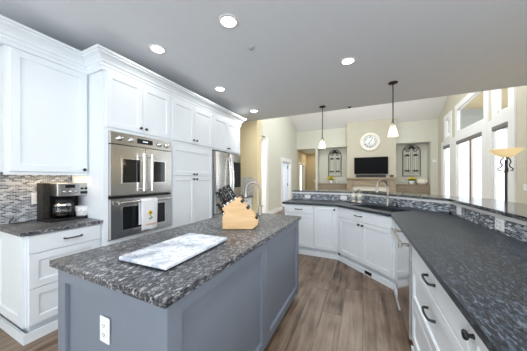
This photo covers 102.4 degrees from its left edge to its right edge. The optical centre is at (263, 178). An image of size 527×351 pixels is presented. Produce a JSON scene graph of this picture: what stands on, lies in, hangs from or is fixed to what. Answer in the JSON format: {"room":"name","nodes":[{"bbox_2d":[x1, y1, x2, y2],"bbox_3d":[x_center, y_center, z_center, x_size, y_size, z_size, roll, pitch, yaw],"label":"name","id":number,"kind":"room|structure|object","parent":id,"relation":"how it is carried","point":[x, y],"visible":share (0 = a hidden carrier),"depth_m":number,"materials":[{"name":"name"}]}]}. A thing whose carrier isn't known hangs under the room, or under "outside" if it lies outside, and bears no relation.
{"room":"kitchen","nodes":[
{"label":"kitchen","id":0,"kind":"room"},
{"bbox_2d":[0,206,413,350],"bbox_3d":[2.571,1.410,4.428,12.100,0.120,16.600,0,0,25],"label":"floor","id":1,"kind":"structure","parent":0,"point":[336,306],"depth_m":2.04,"materials":[{"name":"brown wood"}]},
{"bbox_2d":[0,223,100,345],"bbox_3d":[-2.071,0.909,2.086,0.649,0.882,0.570,0,0,25],"label":"base cabinet","id":2,"kind":"object","parent":1,"relation":"on","point":[28,284],"visible":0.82,"depth_m":1.83,"materials":[{"name":"white paint"}]},
{"bbox_2d":[0,218,102,236],"bbox_3d":[-2.090,0.452,2.083,0.648,0.032,0.589,0,0,25],"label":"countertop","id":3,"kind":"structure","parent":2,"relation":"on","point":[34,227],"depth_m":1.94,"materials":[{"name":"stone"}]},
{"bbox_2d":[37,183,87,222],"bbox_3d":[-2.127,0.243,2.269,0.292,0.385,0.335,0,0,25],"label":"coffee maker","id":4,"kind":"object","parent":3,"relation":"on","point":[47,193],"visible":0.88,"depth_m":2.17,"materials":[{"name":"black plastic"}]},
{"bbox_2d":[51,198,74,217],"bbox_3d":[-2.080,0.308,2.209,0.190,0.193,0.210,0,0,-36],"label":"coffee carafe","id":5,"kind":"object","parent":4,"relation":"on","point":[64,201],"visible":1,"depth_m":2.18,"materials":[{"name":"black glass"}]},
{"bbox_2d":[75,205,87,215],"bbox_3d":[-2.005,0.355,2.339,0.146,0.105,0.125,0,0,27],"label":"ceramic mug","id":6,"kind":"object","parent":4,"relation":"on","point":[80,210],"visible":0.9,"depth_m":2.29,"materials":[{"name":"ceramic"}]},
{"bbox_2d":[72,70,169,246],"bbox_3d":[-1.745,0.100,2.717,0.684,2.500,0.850,0,0,25],"label":"tall cabinet","id":7,"kind":"object","parent":1,"relation":"on","point":[116,103],"visible":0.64,"depth_m":2.32,"materials":[{"name":"white paint"}]},
{"bbox_2d":[0,15,246,126],"bbox_3d":[-1.470,-1.220,3.276,0.758,0.184,3.533,0,0,25],"label":"crown molding","id":8,"kind":"structure","parent":7,"relation":"attached to","point":[96,58],"depth_m":2.22,"materials":[{"name":"white paint"}]},
{"bbox_2d":[108,131,171,239],"bbox_3d":[-1.680,0.077,2.701,0.665,1.165,0.790,0,0,25],"label":"double oven","id":9,"kind":"object","parent":7,"relation":"in","point":[139,167],"visible":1,"depth_m":2.47,"materials":[{"name":"metal"}]},
{"bbox_2d":[139,197,157,230],"bbox_3d":[-1.387,0.429,2.568,0.071,0.379,0.216,0,0,25],"label":"dish towel","id":10,"kind":"object","parent":9,"relation":"hanging from","point":[148,207],"visible":1,"depth_m":2.54,"materials":[{"name":"fabric"}]},
{"bbox_2d":[58,221,298,350],"bbox_3d":[-0.353,0.910,1.781,0.826,0.880,1.801,0,0,25],"label":"kitchen island","id":11,"kind":"object","parent":1,"relation":"on","point":[240,308],"visible":0.61,"depth_m":1.10,"materials":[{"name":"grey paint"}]},
{"bbox_2d":[100,315,109,344],"bbox_3d":[-0.735,0.702,0.982,0.074,0.118,0.006,0,0,25],"label":"outlet","id":12,"kind":"object","parent":11,"relation":"attached to","point":[104,319],"depth_m":0.98,"materials":[{"name":"white plastic"}]},
{"bbox_2d":[49,213,300,308],"bbox_3d":[-0.353,0.453,1.781,0.870,0.034,1.853,0,0,25],"label":"island countertop","id":13,"kind":"structure","parent":11,"relation":"on","point":[102,266],"depth_m":1.11,"materials":[{"name":"stone"}]},
{"bbox_2d":[119,233,226,270],"bbox_3d":[-0.503,0.422,1.284,0.330,0.028,0.524,0,0,23],"label":"marble board","id":14,"kind":"object","parent":13,"relation":"on","point":[166,255],"visible":1,"depth_m":1.18,"materials":[{"name":"white stone"}]},
{"bbox_2d":[222,196,258,229],"bbox_3d":[-0.197,0.299,1.849,0.308,0.274,0.118,0,0,0],"label":"knife block","id":15,"kind":"object","parent":13,"relation":"on","point":[238,215],"visible":0.97,"depth_m":1.79,"materials":[{"name":"brown wood"}]},
{"bbox_2d":[215,191,225,206],"bbox_3d":[-0.369,0.180,1.820,0.095,0.136,0.018,0,0,0],"label":"kitchen knife","id":16,"kind":"object","parent":15,"relation":"in","point":[217,192],"visible":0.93,"depth_m":1.81,"materials":[{"name":"black plastic"}]},
{"bbox_2d":[219,188,228,203],"bbox_3d":[-0.340,0.158,1.820,0.098,0.141,0.018,0,0,0],"label":"kitchen knife","id":17,"kind":"object","parent":15,"relation":"in","point":[220,189],"visible":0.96,"depth_m":1.81,"materials":[{"name":"black plastic"}]},
{"bbox_2d":[222,186,232,201],"bbox_3d":[-0.307,0.138,1.820,0.097,0.139,0.018,0,0,0],"label":"kitchen knife","id":18,"kind":"object","parent":15,"relation":"in","point":[224,187],"visible":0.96,"depth_m":1.81,"materials":[{"name":"black plastic"}]},
{"bbox_2d":[226,184,236,198],"bbox_3d":[-0.274,0.120,1.820,0.093,0.134,0.018,0,0,0],"label":"kitchen knife","id":19,"kind":"object","parent":15,"relation":"in","point":[228,185],"visible":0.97,"depth_m":1.81,"materials":[{"name":"black plastic"}]},
{"bbox_2d":[244,182,262,215],"bbox_3d":[-0.116,0.237,2.548,0.231,0.398,0.148,0,0,0],"label":"faucet","id":20,"kind":"object","parent":13,"relation":"on","point":[249,183],"visible":0.98,"depth_m":2.49,"materials":[{"name":"silver metal"}]},
{"bbox_2d":[170,98,211,228],"bbox_3d":[-1.376,0.100,3.515,0.676,2.500,0.910,0,0,25],"label":"pantry cabinet","id":21,"kind":"object","parent":1,"relation":"on","point":[190,127],"visible":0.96,"depth_m":3.32,"materials":[{"name":"white paint"}]},
{"bbox_2d":[212,151,240,217],"bbox_3d":[-0.925,0.430,4.326,0.714,1.840,0.915,0,0,25],"label":"refrigerator","id":22,"kind":"object","parent":1,"relation":"on","point":[226,167],"visible":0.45,"depth_m":4.04,"materials":[{"name":"metal"}]},
{"bbox_2d":[243,197,251,208],"bbox_3d":[-0.669,0.909,5.150,0.599,0.882,0.700,0,0,25],"label":"base cabinet","id":23,"kind":"object","parent":1,"relation":"on","point":[247,200],"visible":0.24,"depth_m":5.23,"materials":[{"name":"white paint"}]},
{"bbox_2d":[285,204,314,255],"bbox_3d":[0.736,0.909,4.045,0.560,0.882,0.619,0,0,25],"label":"base cabinet","id":24,"kind":"object","parent":1,"relation":"on","point":[306,224],"visible":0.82,"depth_m":3.75,"materials":[{"name":"white paint"}]},
{"bbox_2d":[314,205,339,258],"bbox_3d":[1.171,0.909,3.846,0.398,0.882,0.611,0,0,25],"label":"base cabinet","id":25,"kind":"object","parent":1,"relation":"on","point":[325,217],"visible":0.95,"depth_m":3.60,"materials":[{"name":"white paint"}]},
{"bbox_2d":[318,183,346,189],"bbox_3d":[3.425,0.807,10.482,1.370,1.085,0.491,0,0,25],"label":"credenza","id":26,"kind":"object","parent":1,"relation":"on","point":[321,186],"visible":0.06,"depth_m":10.30,"materials":[{"name":"brown wood"}]},
{"bbox_2d":[327,176,333,183],"bbox_3d":[3.340,0.080,10.521,0.377,0.371,0.238,0,0,25],"label":"flower vase","id":27,"kind":"object","parent":26,"relation":"on","point":[330,178],"visible":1,"depth_m":10.47,"materials":[{"name":"beige ceramic"}]},
{"bbox_2d":[337,207,396,288],"bbox_3d":[1.598,0.909,3.113,0.499,0.882,1.028,0,0,-20],"label":"base cabinet","id":28,"kind":"object","parent":1,"relation":"on","point":[366,243],"visible":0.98,"depth_m":2.93,"materials":[{"name":"white paint"}]},
{"bbox_2d":[282,199,526,350],"bbox_3d":[0.682,0.452,1.866,2.343,0.032,4.658,0,0,25],"label":"countertop","id":29,"kind":"structure","parent":28,"relation":"on","point":[483,270],"depth_m":1.06,"materials":[{"name":"stone"}]},
{"bbox_2d":[363,206,400,211],"bbox_3d":[1.711,0.569,3.138,0.386,0.202,0.756,0,0,-20],"label":"sink","id":30,"kind":"object","parent":29,"relation":"in","point":[383,209],"visible":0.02,"depth_m":3.30,"materials":[{"name":"metal"}]},
{"bbox_2d":[375,180,389,205],"bbox_3d":[1.879,0.229,3.401,0.268,0.414,0.148,0,0,-13],"label":"kitchen faucet","id":31,"kind":"object","parent":29,"relation":"on","point":[379,181],"visible":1,"depth_m":3.36,"materials":[{"name":"silver metal"}]},
{"bbox_3d":[1.661,0.428,3.782,0.144,0.016,0.278,0,0,-45],"label":"soap tray","id":32,"kind":"object","parent":29,"relation":"on","visible":0},
{"bbox_2d":[351,189,355,201],"bbox_3d":[1.621,0.314,3.822,0.080,0.237,0.076,0,0,25],"label":"soap bottle","id":33,"kind":"object","parent":32,"relation":"on","point":[353,195],"visible":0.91,"depth_m":3.80,"materials":[{"name":"beige ceramic"}]},
{"bbox_2d":[357,189,361,201],"bbox_3d":[1.694,0.314,3.749,0.080,0.237,0.076,0,0,25],"label":"soap bottle","id":34,"kind":"object","parent":32,"relation":"on","point":[359,196],"visible":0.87,"depth_m":3.72,"materials":[{"name":"beige ceramic"}]},
{"bbox_2d":[346,177,396,191],"bbox_3d":[4.623,0.657,9.186,1.940,1.385,0.240,0,0,25],"label":"fireplace mantel","id":35,"kind":"object","parent":1,"relation":"on","point":[362,183],"visible":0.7,"depth_m":9.15,"materials":[{"name":"brown wood"}]},
{"bbox_2d":[356,175,385,176],"bbox_3d":[4.632,-0.090,9.181,1.160,0.110,0.103,0,0,25],"label":"soundbar","id":36,"kind":"object","parent":35,"relation":"on","point":[356,175],"visible":0.78,"depth_m":9.13,"materials":[{"name":"black plastic"}]},
{"bbox_2d":[346,177,396,178],"bbox_3d":[4.623,0.007,9.186,1.940,0.085,0.240,0,0,25],"label":"shelf","id":37,"kind":"object","parent":35,"relation":"attached to","point":[346,177],"depth_m":9.06,"materials":[{"name":"brown wood"}]},
{"bbox_2d":[393,223,400,309],"bbox_3d":[1.738,0.909,2.250,0.572,0.882,0.442,0,0,25],"label":"base cabinet","id":38,"kind":"object","parent":1,"relation":"on","point":[394,284],"visible":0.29,"depth_m":2.47,"materials":[{"name":"white paint"}]},
{"bbox_2d":[390,226,411,339],"bbox_3d":[1.479,0.914,1.790,0.650,0.872,0.604,0,0,25],"label":"dishwasher","id":39,"kind":"object","parent":1,"relation":"on","point":[404,247],"visible":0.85,"depth_m":1.76,"materials":[{"name":"metal"}]},
{"bbox_2d":[390,228,407,247],"bbox_3d":[1.214,0.531,1.913,0.066,0.046,0.544,0,0,25],"label":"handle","id":40,"kind":"object","parent":39,"relation":"in","point":[402,237],"depth_m":1.85,"materials":[{"name":"metal"}]},
{"bbox_2d":[396,184,429,194],"bbox_3d":[6.345,0.807,9.114,1.230,1.085,0.491,0,0,25],"label":"credenza","id":41,"kind":"object","parent":1,"relation":"on","point":[401,188],"visible":0.31,"depth_m":8.91,"materials":[{"name":"brown wood"}]},
{"bbox_2d":[408,177,416,183],"bbox_3d":[6.374,0.108,9.100,0.350,0.314,0.239,0,0,25],"label":"flower vase","id":42,"kind":"object","parent":41,"relation":"on","point":[409,178],"visible":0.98,"depth_m":9.04,"materials":[{"name":"white plastic"}]},
{"bbox_2d":[417,179,427,184],"bbox_3d":[6.692,0.140,8.935,0.400,0.250,0.266,0,0,25],"label":"woven basket","id":43,"kind":"object","parent":41,"relation":"on","point":[419,181],"visible":1,"depth_m":8.84,"materials":[{"name":"beige wicker"}]},
{"bbox_2d":[411,246,469,350],"bbox_3d":[1.168,0.909,1.065,0.619,0.882,0.960,0,0,25],"label":"base cabinet","id":44,"kind":"object","parent":1,"relation":"on","point":[437,322],"visible":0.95,"depth_m":1.13,"materials":[{"name":"white paint"}]},
{"bbox_2d":[461,325,488,350],"bbox_3d":[0.860,0.909,0.399,0.611,0.882,0.500,0,0,25],"label":"base cabinet","id":45,"kind":"object","parent":1,"relation":"on","point":[476,344],"visible":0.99,"depth_m":0.70,"materials":[{"name":"white paint"}]},
{"bbox_2d":[488,148,524,200],"bbox_3d":[3.291,0.479,2.876,0.334,1.741,0.334,0,0,25],"label":"floor lamp","id":46,"kind":"object","parent":1,"relation":"on","point":[505,152],"visible":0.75,"depth_m":2.86,"materials":[{"name":"beige glass"}]},
{"bbox_2d":[212,116,239,154],"bbox_3d":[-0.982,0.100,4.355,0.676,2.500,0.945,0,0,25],"label":"upper cabinet","id":47,"kind":"object","parent":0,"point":[225,134],"visible":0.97,"depth_m":4.16,"materials":[{"name":"white paint"}]},
{"bbox_2d":[240,120,260,212],"bbox_3d":[-0.422,-0.300,5.581,0.700,3.300,0.250,0,0,25],"label":"wall","id":48,"kind":"structure","parent":0,"point":[250,132],"depth_m":5.40,"materials":[{"name":"paint"}]},
{"bbox_2d":[241,177,253,194],"bbox_3d":[-0.513,0.203,5.481,0.620,0.465,0.008,0,0,25],"label":"tiles","id":49,"kind":"structure","parent":48,"relation":"attached to","point":[244,180],"depth_m":5.43,"materials":[{"name":"tile"}]},
{"bbox_2d":[261,139,261,205],"bbox_3d":[-0.392,-0.050,8.051,1.060,2.800,0.150,0,0,25],"label":"wall","id":50,"kind":"structure","parent":0,"point":[261,139],"depth_m":7.82,"materials":[{"name":"paint"}]},
{"bbox_2d":[0,0,526,121],"bbox_3d":[0.170,-1.530,0.776,6.250,0.160,7.950,0,0,25],"label":"ceiling","id":51,"kind":"structure","parent":0,"point":[432,48],"depth_m":2.30,"materials":[{"name":"paint"}]},
{"bbox_2d":[148,44,166,53],"bbox_3d":[-1.190,-1.447,2.380,0.188,0.006,0.188,0,0,25],"label":"recessed light","id":52,"kind":"object","parent":51,"relation":"in","point":[155,48],"visible":1,"depth_m":2.37,"materials":[{"name":"white paint"}]},
{"bbox_2d":[214,87,225,91],"bbox_3d":[-0.707,-1.447,3.446,0.188,0.006,0.188,0,0,25],"label":"recessed light","id":53,"kind":"object","parent":51,"relation":"in","point":[220,89],"visible":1,"depth_m":3.45,"materials":[{"name":"white paint"}]},
{"bbox_2d":[218,14,238,28],"bbox_3d":[-0.324,-1.447,1.962,0.188,0.006,0.188,0,0,25],"label":"recessed light","id":54,"kind":"object","parent":51,"relation":"in","point":[229,21],"visible":1,"depth_m":1.96,"materials":[{"name":"white paint"}]},
{"bbox_2d":[319,106,325,145],"bbox_3d":[1.194,-1.028,4.300,0.144,0.845,0.144,0,0,25],"label":"pendant light","id":55,"kind":"object","parent":51,"relation":"hanging from","point":[322,107],"visible":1,"depth_m":4.29,"materials":[{"name":"brown metal"}]},
{"bbox_2d":[340,57,355,64],"bbox_3d":[1.046,-1.447,2.623,0.188,0.006,0.188,0,0,25],"label":"recessed light","id":56,"kind":"object","parent":51,"relation":"in","point":[348,60],"visible":1,"depth_m":2.62,"materials":[{"name":"white paint"}]},
{"bbox_2d":[388,81,397,132],"bbox_3d":[1.966,-1.042,3.219,0.144,0.815,0.144,0,0,25],"label":"pendant light","id":57,"kind":"object","parent":51,"relation":"hanging from","point":[392,83],"visible":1,"depth_m":3.21,"materials":[{"name":"brown metal"}]},
{"bbox_2d":[261,116,306,211],"bbox_3d":[0.915,-1.049,9.427,0.140,4.798,8.350,0,0,25],"label":"wall","id":58,"kind":"structure","parent":0,"point":[281,133],"depth_m":8.71,"materials":[{"name":"paint"}]},
{"bbox_2d":[262,137,267,213],"bbox_3d":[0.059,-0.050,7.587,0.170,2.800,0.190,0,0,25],"label":"door","id":59,"kind":"structure","parent":58,"relation":"attached to","point":[264,139],"depth_m":7.49,"materials":[{"name":"white paint"}]},
{"bbox_2d":[268,207,280,213],"bbox_3d":[0.953,1.280,9.321,0.018,0.140,3.710,0,0,25],"label":"baseboard","id":60,"kind":"structure","parent":58,"relation":"attached to","point":[277,209],"depth_m":8.18,"materials":[{"name":"white paint"}]},
{"bbox_2d":[281,157,291,210],"bbox_3d":[0.974,0.235,9.515,0.172,2.230,1.480,0,0,25],"label":"door","id":61,"kind":"structure","parent":58,"relation":"in","point":[283,160],"depth_m":10.00,"materials":[{"name":"white paint"}]},
{"bbox_2d":[283,164,287,206],"bbox_3d":[0.653,0.325,10.164,1.050,2.030,0.040,0,0,17],"label":"door","id":62,"kind":"structure","parent":61,"relation":"attached to","point":[285,167],"depth_m":10.02,"materials":[{"name":"paint"}]},
{"bbox_2d":[299,162,304,188],"bbox_3d":[2.170,0.240,11.903,0.032,2.220,1.240,0,0,25],"label":"hall door","id":63,"kind":"structure","parent":58,"relation":"in","point":[300,163],"depth_m":11.71,"materials":[{"name":"white paint"}]},
{"bbox_2d":[299,149,315,153],"bbox_3d":[2.683,-1.540,11.950,1.200,0.100,2.280,0,0,25],"label":"ceiling","id":64,"kind":"structure","parent":0,"point":[307,151],"depth_m":11.83,"materials":[{"name":"paint"}]},
{"bbox_2d":[307,154,315,189],"bbox_3d":[3.104,-0.070,12.968,1.100,2.840,0.120,0,0,25],"label":"wall","id":65,"kind":"structure","parent":0,"point":[311,158],"depth_m":12.98,"materials":[{"name":"paint"}]},
{"bbox_2d":[316,148,346,189],"bbox_3d":[3.761,-0.070,11.324,1.485,2.840,2.300,0,0,25],"label":"wall","id":66,"kind":"structure","parent":0,"point":[321,154],"depth_m":10.69,"materials":[{"name":"paint"}]},
{"bbox_2d":[297,119,437,194],"bbox_3d":[4.507,-0.545,10.047,6.120,3.790,0.620,0,0,25],"label":"wall","id":67,"kind":"structure","parent":0,"point":[420,131],"depth_m":8.96,"materials":[{"name":"paint"}]},
{"bbox_2d":[328,150,341,175],"bbox_3d":[3.588,-0.760,10.665,0.640,1.339,0.028,0,0,25],"label":"wall plaque","id":68,"kind":"object","parent":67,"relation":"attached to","point":[334,151],"visible":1,"depth_m":10.66,"materials":[{"name":"brown metal"}]},
{"bbox_2d":[290,96,447,131],"bbox_3d":[3.167,-3.072,7.185,6.240,1.635,6.300,0,0,25],"label":"vault","id":69,"kind":"object","parent":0,"point":[428,108],"depth_m":8.89,"materials":[{"name":"paint"}]},
{"bbox_2d":[347,118,395,176],"bbox_3d":[4.877,-0.613,9.697,1.915,3.925,0.900,0,0,25],"label":"wall","id":70,"kind":"structure","parent":0,"point":[382,128],"depth_m":9.24,"materials":[{"name":"paint"}]},
{"bbox_2d":[360,133,380,150],"bbox_3d":[4.658,-1.585,9.272,0.810,0.810,0.055,0,0,25],"label":"wall clock","id":71,"kind":"object","parent":70,"relation":"attached to","point":[369,141],"visible":1,"depth_m":9.27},
{"bbox_2d":[354,156,387,173],"bbox_3d":[4.676,-0.552,9.252,1.320,0.735,0.076,0,0,25],"label":"television","id":72,"kind":"object","parent":70,"relation":"attached to","point":[362,165],"visible":1,"depth_m":9.20,"materials":[{"name":"black plastic"}]},
{"bbox_2d":[319,142,428,148],"bbox_3d":[4.900,-1.540,9.918,4.540,0.100,0.480,0,0,25],"label":"niche","id":73,"kind":"object","parent":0,"point":[422,142],"visible":0.25,"depth_m":9.37,"materials":[{"name":"paint"}]},
{"bbox_2d":[396,143,426,183],"bbox_3d":[6.475,-0.070,9.390,1.240,2.840,0.100,0,0,25],"label":"wall","id":74,"kind":"structure","parent":0,"point":[415,160],"depth_m":9.32,"materials":[{"name":"paint"}]},
{"bbox_2d":[402,144,420,175],"bbox_3d":[6.490,-0.780,9.306,0.680,1.399,0.028,0,0,25],"label":"wall plaque","id":75,"kind":"object","parent":74,"relation":"attached to","point":[411,146],"visible":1,"depth_m":9.31,"materials":[{"name":"brown metal"}]},
{"bbox_2d":[438,86,526,203],"bbox_3d":[4.116,-1.099,2.268,0.050,4.897,14.000,0,0,25],"label":"wall","id":76,"kind":"structure","parent":0,"point":[452,101],"depth_m":4.12,"materials":[{"name":"paint"}]},
{"bbox_2d":[441,138,451,195],"bbox_3d":[6.588,-0.010,7.604,0.060,2.680,1.080,0,0,25],"label":"window","id":77,"kind":"structure","parent":76,"relation":"in","point":[446,154],"depth_m":7.72,"materials":[{"name":"white glass"}]},
{"bbox_2d":[444,110,451,140],"bbox_3d":[6.545,-1.825,7.513,0.060,0.950,0.720,0,0,25],"label":"window","id":78,"kind":"structure","parent":76,"relation":"in","point":[448,117],"depth_m":7.54,"materials":[{"name":"white glass"}]},
{"bbox_2d":[456,137,468,144],"bbox_3d":[6.023,-1.127,6.394,0.053,0.107,0.910,0,0,25],"label":"roller shade","id":79,"kind":"object","parent":76,"relation":"attached to","point":[466,138],"visible":0.97,"depth_m":6.38,"materials":[{"name":"grey fabric"}]},
{"bbox_2d":[452,122,486,197],"bbox_3d":[5.892,0.000,6.107,0.070,2.700,2.210,0,0,25],"label":"door","id":80,"kind":"structure","parent":76,"relation":"in","point":[469,158],"depth_m":5.93,"materials":[{"name":"white paint"}]},
{"bbox_2d":[455,90,488,135],"bbox_3d":[5.828,-1.913,5.983,0.060,1.125,2.020,0,0,25],"label":"window","id":81,"kind":"structure","parent":76,"relation":"in","point":[474,111],"depth_m":5.89,"materials":[{"name":"glass"}]},
{"bbox_2d":[470,131,481,139],"bbox_3d":[5.662,-1.127,5.624,0.053,0.107,0.670,0,0,25],"label":"roller shade","id":82,"kind":"object","parent":76,"relation":"attached to","point":[479,134],"visible":0.76,"depth_m":5.59,"materials":[{"name":"grey fabric"}]},
{"bbox_2d":[487,110,515,202],"bbox_3d":[5.200,-0.010,4.642,0.060,2.680,1.020,0,0,25],"label":"window","id":83,"kind":"structure","parent":76,"relation":"in","point":[505,137],"depth_m":4.66,"materials":[{"name":"white glass"}]},
{"bbox_2d":[492,121,507,131],"bbox_3d":[5.202,-1.127,4.642,0.053,0.107,0.620,0,0,25],"label":"roller shade","id":84,"kind":"object","parent":83,"relation":"attached to","point":[505,124],"visible":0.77,"depth_m":4.62,"materials":[{"name":"grey fabric"}]},
{"bbox_2d":[491,87,515,119],"bbox_3d":[5.158,-1.935,4.552,0.060,1.170,0.820,0,0,25],"label":"window","id":85,"kind":"structure","parent":76,"relation":"in","point":[503,101],"depth_m":4.60,"materials":[{"name":"white glass"}]},
{"bbox_3d":[-2.546,-0.050,2.049,0.150,2.800,7.950,0,0,25],"label":"wall","id":86,"kind":"structure","parent":0,"visible":0},
{"bbox_2d":[0,172,70,223],"bbox_3d":[-2.529,0.182,1.900,0.008,0.505,1.295,0,0,25],"label":"wall tiles","id":87,"kind":"structure","parent":86,"relation":"attached to","point":[15,190],"depth_m":2.12,"materials":[{"name":"tile"}]},
{"bbox_2d":[31,193,36,203],"bbox_3d":[-2.371,0.210,2.215,0.009,0.118,0.074,0,0,25],"label":"wall outlet","id":88,"kind":"object","parent":87,"relation":"attached to","point":[33,195],"visible":0.51,"depth_m":2.20,"materials":[{"name":"white plastic"}]},
{"bbox_2d":[0,44,87,174],"bbox_3d":[-2.201,-0.590,2.126,0.411,1.120,0.603,0,0,25],"label":"upper cabinet","id":89,"kind":"object","parent":86,"relation":"attached to","point":[44,103],"visible":1,"depth_m":1.98,"materials":[{"name":"white paint"}]},
{"bbox_2d":[3,172,87,174],"bbox_3d":[-2.070,-0.043,2.064,0.020,0.025,0.603,0,0,25],"label":"light rail molding","id":90,"kind":"structure","parent":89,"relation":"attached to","point":[4,173],"depth_m":2.02,"materials":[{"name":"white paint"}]},
{"bbox_3d":[0.775,0.816,1.879,2.490,1.068,4.860,0,0,25],"label":"wall","id":91,"kind":"structure","parent":0,"visible":0},
{"bbox_2d":[292,189,526,221],"bbox_3d":[1.714,0.265,1.958,2.141,0.030,5.822,0,0,-1],"label":"countertop","id":92,"kind":"structure","parent":91,"relation":"on","point":[518,211],"depth_m":2.27,"materials":[{"name":"stone"}]},
{"bbox_2d":[292,192,526,225],"bbox_3d":[1.497,0.298,1.860,1.673,0.033,5.259,0,0,-1],"label":"trim","id":93,"kind":"structure","parent":91,"relation":"attached to","point":[395,197],"depth_m":2.69,"materials":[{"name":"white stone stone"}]},
{"bbox_2d":[293,193,526,242],"bbox_3d":[1.502,0.375,1.861,1.664,0.120,5.259,0,0,-1],"label":"backsplash","id":94,"kind":"structure","parent":91,"relation":"attached to","point":[517,231],"depth_m":2.67,"materials":[{"name":"tile"}]},
{"bbox_2d":[457,206,460,214],"bbox_3d":[2.217,0.365,2.407,0.009,0.100,0.118,0,0,25],"label":"wall outlet","id":95,"kind":"object","parent":94,"relation":"attached to","point":[458,207],"visible":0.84,"depth_m":2.39,"materials":[{"name":"white plastic"}]},
{"bbox_2d":[495,217,503,231],"bbox_3d":[1.882,0.365,1.692,0.009,0.100,0.118,0,0,25],"label":"wall outlet","id":96,"kind":"object","parent":94,"relation":"attached to","point":[499,223],"visible":0.98,"depth_m":1.69,"materials":[{"name":"white plastic"}]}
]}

